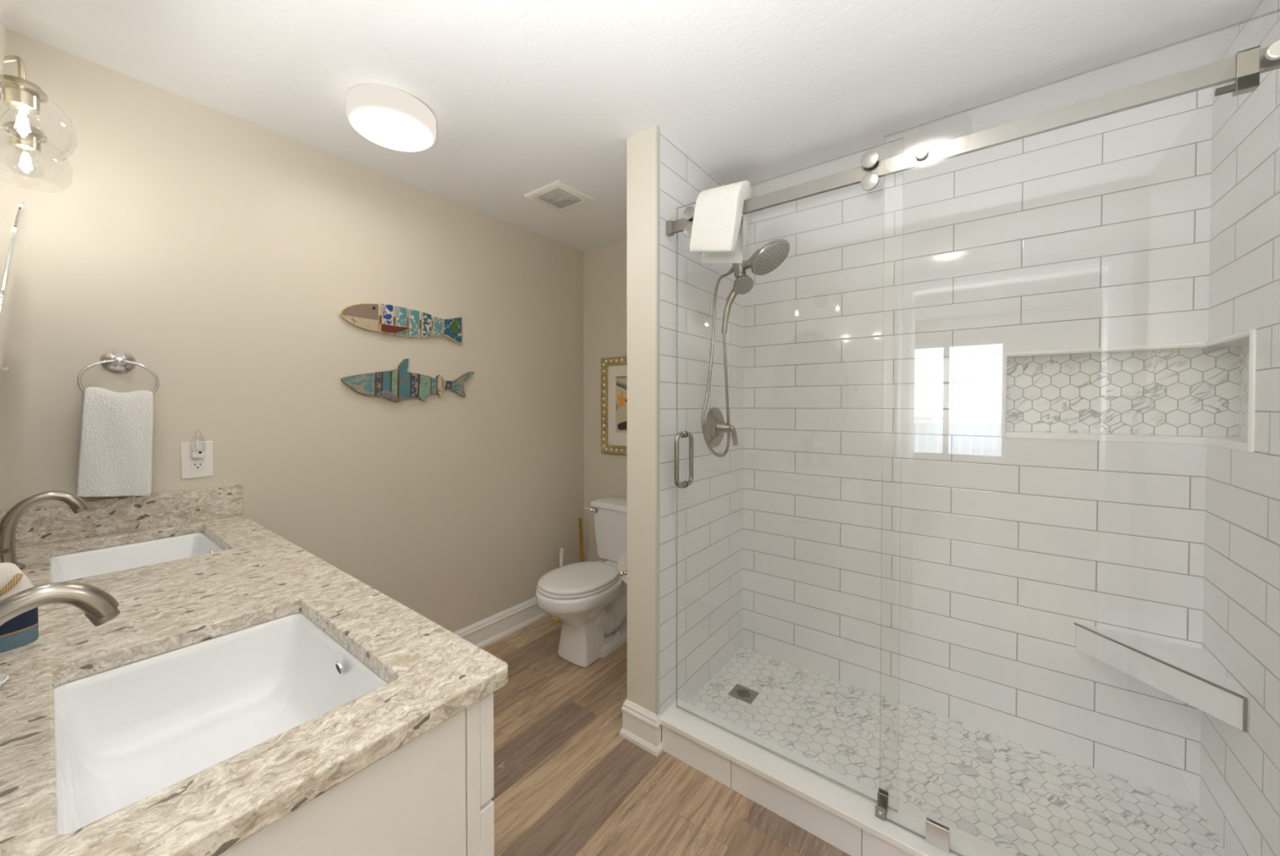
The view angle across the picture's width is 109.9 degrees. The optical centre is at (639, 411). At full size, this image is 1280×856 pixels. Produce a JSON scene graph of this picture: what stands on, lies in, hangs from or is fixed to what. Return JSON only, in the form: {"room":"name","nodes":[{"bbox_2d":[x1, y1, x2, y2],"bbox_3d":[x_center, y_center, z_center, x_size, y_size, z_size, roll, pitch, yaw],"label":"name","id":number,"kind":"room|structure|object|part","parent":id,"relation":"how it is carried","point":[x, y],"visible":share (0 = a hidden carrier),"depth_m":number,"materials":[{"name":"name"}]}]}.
{"room":"bathroom","nodes":[
{"label":"bathroom","id":0,"kind":"room"},
{"bbox_2d":[0,27,583,631],"bbox_3d":[-1.181,0.110,2.240,0.120,2.440,2.679,1,1,37],"label":"wall","id":1,"kind":"structure","parent":0,"point":[222,252],"depth_m":1.83,"materials":[{"name":"beige paint"}]},
{"bbox_2d":[76,350,159,394],"bbox_3d":[-1.671,-0.111,1.440,0.059,0.174,0.172,1,1,37],"label":"towel ring","id":2,"kind":"object","parent":1,"relation":"attached to","point":[114,361],"visible":0.96,"depth_m":1.44,"materials":[{"name":"silver metal"}]},
{"bbox_2d":[76,386,153,497],"bbox_3d":[-1.659,0.100,1.422,0.065,0.352,0.164,1,1,37],"label":"hand towel","id":3,"kind":"object","parent":2,"relation":"hanging from","point":[115,456],"visible":1,"depth_m":1.41,"materials":[{"name":"white fabric"}]},
{"bbox_2d":[180,440,213,478],"bbox_3d":[-1.582,0.172,1.604,0.008,0.128,0.082,1,1,37],"label":"wall outlet","id":4,"kind":"object","parent":1,"relation":"attached to","point":[191,467],"visible":0.95,"depth_m":1.60,"materials":[{"name":"white plastic"}]},
{"bbox_2d":[191,461,204,469],"bbox_3d":[-1.580,0.192,1.603,0.004,0.028,0.034,1,1,37],"label":"receptacle","id":5,"kind":"object","parent":4,"relation":"attached to","point":[194,464],"depth_m":1.60,"materials":[{"name":"white plastic"}]},
{"bbox_2d":[189,429,206,457],"bbox_3d":[-1.566,0.114,1.589,0.033,0.100,0.045,1,1,37],"label":"night light","id":6,"kind":"object","parent":4,"relation":"attached to","point":[197,452],"visible":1,"depth_m":1.58,"materials":[{"name":"white plastic"}]},
{"bbox_3d":[-1.565,0.118,1.589,0.012,0.034,0.012,1,1,37],"label":"bulb","id":7,"kind":"part","parent":6,"relation":"part of","materials":[{"name":"white plastic"}]},
{"bbox_2d":[339,302,462,344],"bbox_3d":[-1.129,-0.429,2.176,0.029,0.149,0.572,1,1,37],"label":"fish","id":8,"kind":"object","parent":1,"relation":"attached to","point":[363,315],"visible":1,"depth_m":2.14},
{"bbox_2d":[340,358,474,401],"bbox_3d":[-1.107,-0.151,2.210,0.029,0.213,0.648,1,1,37],"label":"fish","id":9,"kind":"object","parent":1,"relation":"attached to","point":[393,384],"visible":1,"depth_m":2.15,"materials":[{"name":"teal wood"}]},
{"bbox_2d":[453,596,549,648],"bbox_3d":[-0.953,1.254,2.441,0.022,0.147,1.869,1,1,37],"label":"baseboard","id":10,"kind":"structure","parent":1,"relation":"attached to","point":[482,633],"depth_m":2.63,"materials":[{"name":"white paint"}]},
{"bbox_2d":[583,239,626,562],"bbox_3d":[0.070,0.101,2.898,1.083,2.440,0.120,1,1,37],"label":"wall","id":11,"kind":"structure","parent":0,"point":[605,267],"depth_m":3.08,"materials":[{"name":"beige paint"}]},
{"bbox_2d":[600,355,626,454],"bbox_3d":[-0.061,-0.038,2.904,0.505,0.641,0.023,1,1,37],"label":"framed print","id":12,"kind":"object","parent":11,"relation":"attached to","point":[613,369],"visible":0.35,"depth_m":2.99,"materials":[{"name":"gold metal"}]},
{"bbox_2d":[4,0,1255,251],"bbox_3d":[0.047,-1.127,1.319,3.170,0.060,2.719,1,1,37],"label":"ceiling","id":13,"kind":"structure","parent":0,"point":[523,97],"depth_m":1.43,"materials":[{"name":"paint"}]},
{"bbox_2d":[346,83,436,151],"bbox_3d":[-0.894,-1.052,1.624,0.286,0.099,0.286,1,1,37],"label":"ceiling lamp","id":14,"kind":"object","parent":13,"relation":"attached to","point":[389,117],"visible":1,"depth_m":1.55,"materials":[{"name":"white plastic"}]},
{"bbox_3d":[-0.894,-1.093,1.624,0.264,0.017,0.264,1,1,37],"label":"ceiling plate","id":15,"kind":"part","parent":14,"relation":"part of","materials":[{"name":"white plastic"}]},
{"bbox_2d":[524,179,595,213],"bbox_3d":[-0.415,-1.103,2.327,0.256,0.015,0.256,1,1,37],"label":"ceiling vent","id":16,"kind":"object","parent":13,"relation":"in","point":[566,197],"visible":1,"depth_m":2.30,"materials":[{"name":"white plastic"}]},
{"bbox_2d":[482,614,850,855],"bbox_3d":[0.035,1.373,1.338,3.170,0.060,2.679,1,1,37],"label":"floor","id":17,"kind":"structure","parent":0,"point":[566,782],"depth_m":1.61,"materials":[{"name":"brown wood"}]},
{"bbox_2d":[217,692,493,855],"bbox_3d":[-1.040,0.889,0.990,1.625,0.919,0.597,1,1,37],"label":"vanity cabinet","id":18,"kind":"object","parent":17,"relation":"on","point":[431,795],"visible":0.13,"depth_m":0.61,"materials":[{"name":"white paint"}]},
{"bbox_2d":[0,484,507,855],"bbox_3d":[-1.037,0.358,0.975,1.640,0.144,0.590,1,1,37],"label":"countertop","id":19,"kind":"structure","parent":18,"relation":"on","point":[433,673],"depth_m":0.74,"materials":[{"name":"stone"}]},
{"bbox_2d":[0,672,8,687],"bbox_3d":[-0.962,0.399,0.635,0.080,0.012,0.080,1,1,37],"label":"soap dish","id":20,"kind":"object","parent":19,"relation":"on","point":[3,677],"visible":1,"depth_m":0.66,"materials":[{"name":"white ceramic"}]},
{"bbox_2d":[0,562,38,653],"bbox_3d":[-1.093,0.332,0.748,0.076,0.142,0.108,1,1,37],"label":"ornament","id":21,"kind":"object","parent":19,"relation":"on","point":[22,629],"visible":0.8,"depth_m":0.76,"materials":[{"name":"blue"}]},
{"bbox_2d":[0,490,88,569],"bbox_3d":[-1.555,0.302,1.151,0.259,0.189,0.177,1,1,37],"label":"faucet","id":22,"kind":"object","parent":19,"relation":"on","point":[8,523],"visible":0.93,"depth_m":1.13,"materials":[{"name":"silver metal"}]},
{"bbox_3d":[-1.497,0.333,1.046,0.048,0.026,0.022,0,1,-27],"label":"lever","id":23,"kind":"part","parent":22,"relation":"part of","materials":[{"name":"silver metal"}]},
{"bbox_2d":[0,582,120,626],"bbox_3d":[-0.760,0.311,0.540,0.259,0.189,0.177,1,1,37],"label":"faucet","id":24,"kind":"object","parent":19,"relation":"on","point":[99,606],"visible":1,"depth_m":0.57,"materials":[{"name":"silver metal"}]},
{"bbox_2d":[49,532,224,582],"bbox_3d":[-1.446,0.496,1.303,0.475,0.142,0.344,1,1,37],"label":"sink","id":25,"kind":"object","parent":19,"relation":"in","point":[77,565],"visible":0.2,"depth_m":1.42,"materials":[{"name":"white ceramic"}]},
{"bbox_2d":[53,612,387,834],"bbox_3d":[-0.643,0.505,0.696,0.485,0.142,0.344,1,1,37],"label":"sink","id":26,"kind":"object","parent":19,"relation":"in","point":[125,734],"visible":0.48,"depth_m":0.78,"materials":[{"name":"white ceramic"}]},
{"bbox_3d":[-0.900,0.836,1.174,1.625,0.819,0.022,1,1,37],"label":"frame","id":27,"kind":"part","parent":18,"relation":"part of","materials":[{"name":"white paint"}]},
{"bbox_3d":[-0.400,0.523,0.822,0.406,0.171,0.024,1,1,37],"label":"drawer","id":28,"kind":"part","parent":18,"relation":"part of","materials":[{"name":"white paint"}]},
{"bbox_3d":[-0.400,0.931,0.828,0.406,0.629,0.024,1,1,37],"label":"cabinet door","id":29,"kind":"part","parent":18,"relation":"part of","materials":[{"name":"white paint"}]},
{"bbox_2d":[551,547,564,621],"bbox_3d":[-0.510,1.098,2.869,0.106,0.447,0.106,1,1,37],"label":"toilet brush","id":30,"kind":"object","parent":17,"relation":"on","point":[562,549],"visible":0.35,"depth_m":2.86,"materials":[{"name":"white plastic"}]},
{"bbox_3d":[-0.500,1.033,2.868,0.026,0.317,0.025,1,1,37],"label":"handle","id":31,"kind":"part","parent":30,"relation":"part of","materials":[{"name":"white plastic"}]},
{"bbox_2d":[535,495,626,666],"bbox_3d":[-0.236,0.948,2.554,0.536,0.756,0.804,1,1,37],"label":"toilet","id":32,"kind":"object","parent":17,"relation":"on","point":[588,598],"visible":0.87,"depth_m":2.41,"materials":[{"name":"white ceramic"}]},
{"bbox_3d":[-0.330,0.916,2.429,0.370,0.016,0.474,1,1,37],"label":"seat","id":33,"kind":"part","parent":32,"relation":"part of","materials":[{"name":"white plastic"}]},
{"bbox_3d":[-0.329,0.893,2.431,0.364,0.024,0.466,1,1,37],"label":"lid","id":34,"kind":"part","parent":32,"relation":"part of","materials":[{"name":"white plastic"}]},
{"bbox_3d":[-0.317,1.016,2.448,0.378,0.182,0.537,1,1,37],"label":"bowl","id":35,"kind":"part","parent":32,"relation":"part of","materials":[{"name":"white ceramic"}]},
{"bbox_3d":[-0.315,0.619,2.823,0.078,0.030,0.013,0,1,16],"label":"lever arm","id":36,"kind":"part","parent":32,"relation":"part of","materials":[{"name":"silver metal"}]},
{"bbox_3d":[-0.059,0.586,2.784,0.536,0.040,0.214,1,1,37],"label":"tank lid","id":37,"kind":"part","parent":32,"relation":"part of","materials":[{"name":"white ceramic"}]},
{"bbox_3d":[-0.055,0.768,2.791,0.516,0.324,0.202,1,1,37],"label":"tank","id":38,"kind":"part","parent":32,"relation":"part of","materials":[{"name":"white ceramic"}]},
{"bbox_2d":[578,517,583,561],"bbox_3d":[-0.393,1.026,3.110,0.099,0.584,0.099,1,1,37],"label":"plunger","id":39,"kind":"object","parent":17,"relation":"on","point":[580,518],"visible":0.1,"depth_m":3.09,"materials":[{"name":"brown wood"}]},
{"bbox_2d":[658,697,1017,855],"bbox_3d":[0.744,1.277,1.350,1.579,0.132,0.150,1,1,37],"label":"shower curb","id":40,"kind":"object","parent":17,"relation":"on","point":[846,819],"visible":0.97,"depth_m":1.46,"materials":[{"name":"white stone"}]},
{"bbox_2d":[875,786,888,820],"bbox_3d":[0.732,1.187,1.358,0.027,0.048,0.062,1,1,37],"label":"guide","id":41,"kind":"object","parent":40,"relation":"on","point":[881,811],"visible":1,"depth_m":1.36,"materials":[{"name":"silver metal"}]},
{"bbox_2d":[925,815,949,853],"bbox_3d":[0.832,1.182,1.255,0.055,0.061,0.020,1,1,37],"label":"glass clamp","id":42,"kind":"object","parent":40,"relation":"on","point":[937,833],"visible":1,"depth_m":1.25,"materials":[{"name":"silver metal"}]},
{"bbox_2d":[879,8,1279,855],"bbox_3d":[1.038,0.206,1.085,0.806,2.013,0.010,1,1,37],"label":"shower panel","id":43,"kind":"object","parent":40,"relation":"on","point":[1278,10],"visible":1,"depth_m":1.19,"materials":[{"name":"clear glass"}]},
{"bbox_2d":[626,125,743,741],"bbox_3d":[0.302,0.111,2.183,0.150,2.440,0.981,1,1,37],"label":"wall","id":44,"kind":"structure","parent":0,"point":[710,508],"depth_m":1.87,"materials":[{"name":"tile"}]},
{"bbox_2d":[619,569,626,576],"bbox_3d":[-0.001,0.702,1.990,0.092,0.044,0.190,1,1,37],"label":"paper holder","id":45,"kind":"object","parent":44,"relation":"attached to","point":[622,573],"visible":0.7,"depth_m":1.94,"materials":[{"name":"silver metal"}]},
{"bbox_3d":[-0.078,0.702,1.944,0.025,0.025,0.025,1,1,37],"label":"knob","id":46,"kind":"part","parent":45,"relation":"part of","materials":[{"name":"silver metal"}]},
{"bbox_2d":[617,553,626,582],"bbox_3d":[-0.013,0.701,2.030,0.139,0.139,0.103,1,1,37],"label":"toilet roll","id":47,"kind":"object","parent":45,"relation":"on","point":[622,565],"visible":0.13,"depth_m":2.01,"materials":[{"name":"white paper"}]},
{"bbox_2d":[619,698,663,756],"bbox_3d":[0.257,1.258,2.144,0.189,0.147,0.883,1,1,37],"label":"baseboard","id":48,"kind":"structure","parent":44,"relation":"attached to","point":[642,726],"depth_m":1.79,"materials":[{"name":"white paint"}]},
{"bbox_2d":[655,124,660,715],"bbox_3d":[0.069,0.051,1.754,0.008,2.308,0.018,1,1,37],"label":"trim","id":49,"kind":"structure","parent":44,"relation":"attached to","point":[657,127],"depth_m":1.75,"materials":[{"name":"grey"}]},
{"bbox_2d":[704,407,737,447],"bbox_3d":[0.398,0.076,2.090,0.115,0.190,0.190,1,1,37],"label":"shower valve","id":50,"kind":"object","parent":44,"relation":"attached to","point":[716,427],"visible":1,"depth_m":2.08,"materials":[{"name":"silver metal"}]},
{"bbox_3d":[0.430,0.110,2.070,0.044,0.097,0.024,0,1,21],"label":"valve lever","id":51,"kind":"part","parent":50,"relation":"part of","materials":[{"name":"silver metal"}]},
{"bbox_2d":[701,239,790,457],"bbox_3d":[0.468,-0.287,1.964,0.354,0.991,0.234,0,1,19],"label":"shower head","id":52,"kind":"object","parent":44,"relation":"attached to","point":[764,260],"visible":0.88,"depth_m":1.98},
{"bbox_3d":[0.418,-0.469,2.035,0.108,0.228,0.042,1,1,37],"label":"hand shower handle","id":53,"kind":"part","parent":52,"relation":"part of","materials":[{"name":"silver metal"}]},
{"bbox_2d":[688,646,1226,855],"bbox_3d":[0.983,1.304,1.667,1.579,0.070,0.647,1,1,37],"label":"floor","id":54,"kind":"structure","parent":0,"point":[1020,798],"depth_m":1.57,"materials":[{"name":"tile"}]},
{"bbox_2d":[728,683,759,703],"bbox_3d":[0.464,1.265,2.009,0.108,0.007,0.096,1,1,37],"label":"floor drain","id":55,"kind":"object","parent":54,"relation":"in","point":[745,694],"visible":1,"depth_m":2.00,"materials":[{"name":"grey metal"}]},
{"bbox_2d":[742,87,1212,804],"bbox_3d":[1.230,0.114,1.982,1.584,2.440,0.182,1,1,37],"label":"wall","id":56,"kind":"structure","parent":0,"point":[1095,233],"depth_m":1.77,"materials":[{"name":"tile"}]},
{"bbox_2d":[1006,344,1248,438],"bbox_3d":[1.669,-0.056,1.462,0.736,0.307,0.480,1,1,37],"label":"wall niche","id":57,"kind":"object","parent":56,"relation":"in","point":[1200,391],"visible":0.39,"depth_m":1.59,"materials":[{"name":"tile"}]},
{"bbox_2d":[1000,328,1256,451],"bbox_3d":[1.514,-0.059,1.460,0.518,0.325,0.319,1,1,37],"label":"trim","id":58,"kind":"structure","parent":56,"relation":"attached to","point":[1251,333],"depth_m":1.46,"materials":[{"name":"white tile"}]},
{"bbox_2d":[1005,431,1251,452],"bbox_3d":[1.583,0.094,1.472,0.587,0.022,0.388,1,1,37],"label":"trim","id":59,"kind":"structure","parent":56,"relation":"attached to","point":[1231,442],"depth_m":1.52,"materials":[{"name":"white stone"}]},
{"bbox_2d":[1074,622,1247,731],"bbox_3d":[1.597,0.810,1.412,0.300,0.092,0.304,1,1,37],"label":"bench","id":60,"kind":"object","parent":56,"relation":"attached to","point":[1187,673],"visible":1,"depth_m":1.38,"materials":[{"name":"white stone"}]},
{"bbox_2d":[1197,0,1279,855],"bbox_3d":[1.716,0.126,1.113,0.238,2.440,0.984,1,1,37],"label":"wall","id":61,"kind":"structure","parent":0,"point":[1240,770],"depth_m":1.21,"materials":[{"name":"tile"}]},
{"bbox_2d":[666,40,1279,236],"bbox_3d":[0.735,-0.709,1.310,1.578,0.081,0.046,1,1,37],"label":"shower rail","id":62,"kind":"object","parent":61,"relation":"attached to","point":[1245,68],"visible":1,"depth_m":1.09,"materials":[{"name":"silver metal"}]},
{"bbox_2d":[674,137,903,812],"bbox_3d":[0.462,0.196,1.570,0.785,2.006,0.129,1,1,37],"label":"sliding shower door","id":63,"kind":"structure","parent":62,"relation":"hanging from","point":[870,158],"depth_m":1.63,"materials":[{"name":"clear glass"}]},
{"bbox_3d":[0.155,0.192,1.758,0.019,0.219,0.060,1,1,37],"label":"pull handle","id":64,"kind":"part","parent":63,"relation":"part of","materials":[{"name":"silver metal"}]},
{"bbox_3d":[0.197,0.191,1.814,0.019,0.219,0.060,1,1,37],"label":"pull handle","id":65,"kind":"part","parent":63,"relation":"part of","materials":[{"name":"silver metal"}]},
{"bbox_2d":[689,180,751,262],"bbox_3d":[0.296,-0.692,1.656,0.212,0.287,0.112,1,1,37],"label":"towel","id":66,"kind":"object","parent":63,"relation":"hanging from","point":[719,228],"visible":0.98,"depth_m":1.62,"materials":[{"name":"white fabric"}]},
{"bbox_3d":[-0.688,0.138,0.264,3.050,2.440,0.120,1,1,37],"label":"wall","id":67,"kind":"structure","parent":0,"visible":0},
{"bbox_2d":[0,0,4,108],"bbox_3d":[-0.787,-0.107,0.486,0.584,0.796,0.121,1,1,37],"label":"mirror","id":68,"kind":"object","parent":67,"relation":"attached to","point":[2,2],"visible":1,"depth_m":0.57,"materials":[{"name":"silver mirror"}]},
{"bbox_2d":[0,201,26,410],"bbox_3d":[-1.569,-0.115,1.077,0.584,0.796,0.121,1,1,37],"label":"mirror","id":69,"kind":"object","parent":67,"relation":"attached to","point":[11,274],"visible":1,"depth_m":1.07,"materials":[{"name":"silver metal"}]},
{"bbox_2d":[0,55,77,192],"bbox_3d":[-1.474,-0.684,1.045,0.411,0.204,0.198,1,1,37],"label":"wall lamp","id":70,"kind":"object","parent":67,"relation":"attached to","point":[20,94],"visible":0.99,"depth_m":0.99,"materials":[{"name":"beige metal"}]},
{"bbox_3d":[-1.433,-0.752,0.992,0.165,0.059,0.017,0,1,3],"label":"arm","id":71,"kind":"part","parent":70,"relation":"part of","materials":[{"name":"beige metal"}]},
{"bbox_3d":[-1.535,-0.753,1.069,0.017,0.059,0.165,0,1,-19],"label":"arm","id":72,"kind":"part","parent":70,"relation":"part of","materials":[{"name":"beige metal"}]},
{"bbox_3d":[-1.356,-0.630,0.986,0.059,0.071,0.059,1,1,37],"label":"bulb","id":73,"kind":"part","parent":70,"relation":"part of","materials":[{"name":"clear glass"}]},
{"bbox_2d":[1,120,48,153],"bbox_3d":[-1.564,-0.699,1.141,0.070,0.063,0.070,1,1,37],"label":"socket","id":74,"kind":"object","parent":70,"relation":"attached to","point":[36,135],"depth_m":1.13,"materials":[{"name":"silver metal"}]},
{"bbox_2d":[1,75,48,115],"bbox_3d":[-1.356,-0.697,0.985,0.070,0.063,0.070,1,1,37],"label":"socket","id":75,"kind":"object","parent":70,"relation":"attached to","point":[20,94],"depth_m":0.97,"materials":[{"name":"silver metal"}]},
{"bbox_3d":[-1.564,-0.633,1.142,0.059,0.071,0.059,1,1,37],"label":"bulb","id":76,"kind":"part","parent":70,"relation":"part of","materials":[{"name":"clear glass"}]},
{"bbox_3d":[-1.564,-0.643,1.142,0.151,0.119,0.151,1,1,37],"label":"glass globe","id":77,"kind":"part","parent":70,"relation":"part of"},
{"bbox_3d":[-1.356,-0.640,0.985,0.151,0.119,0.151,1,1,37],"label":"glass globe","id":78,"kind":"part","parent":70,"relation":"part of"}
]}

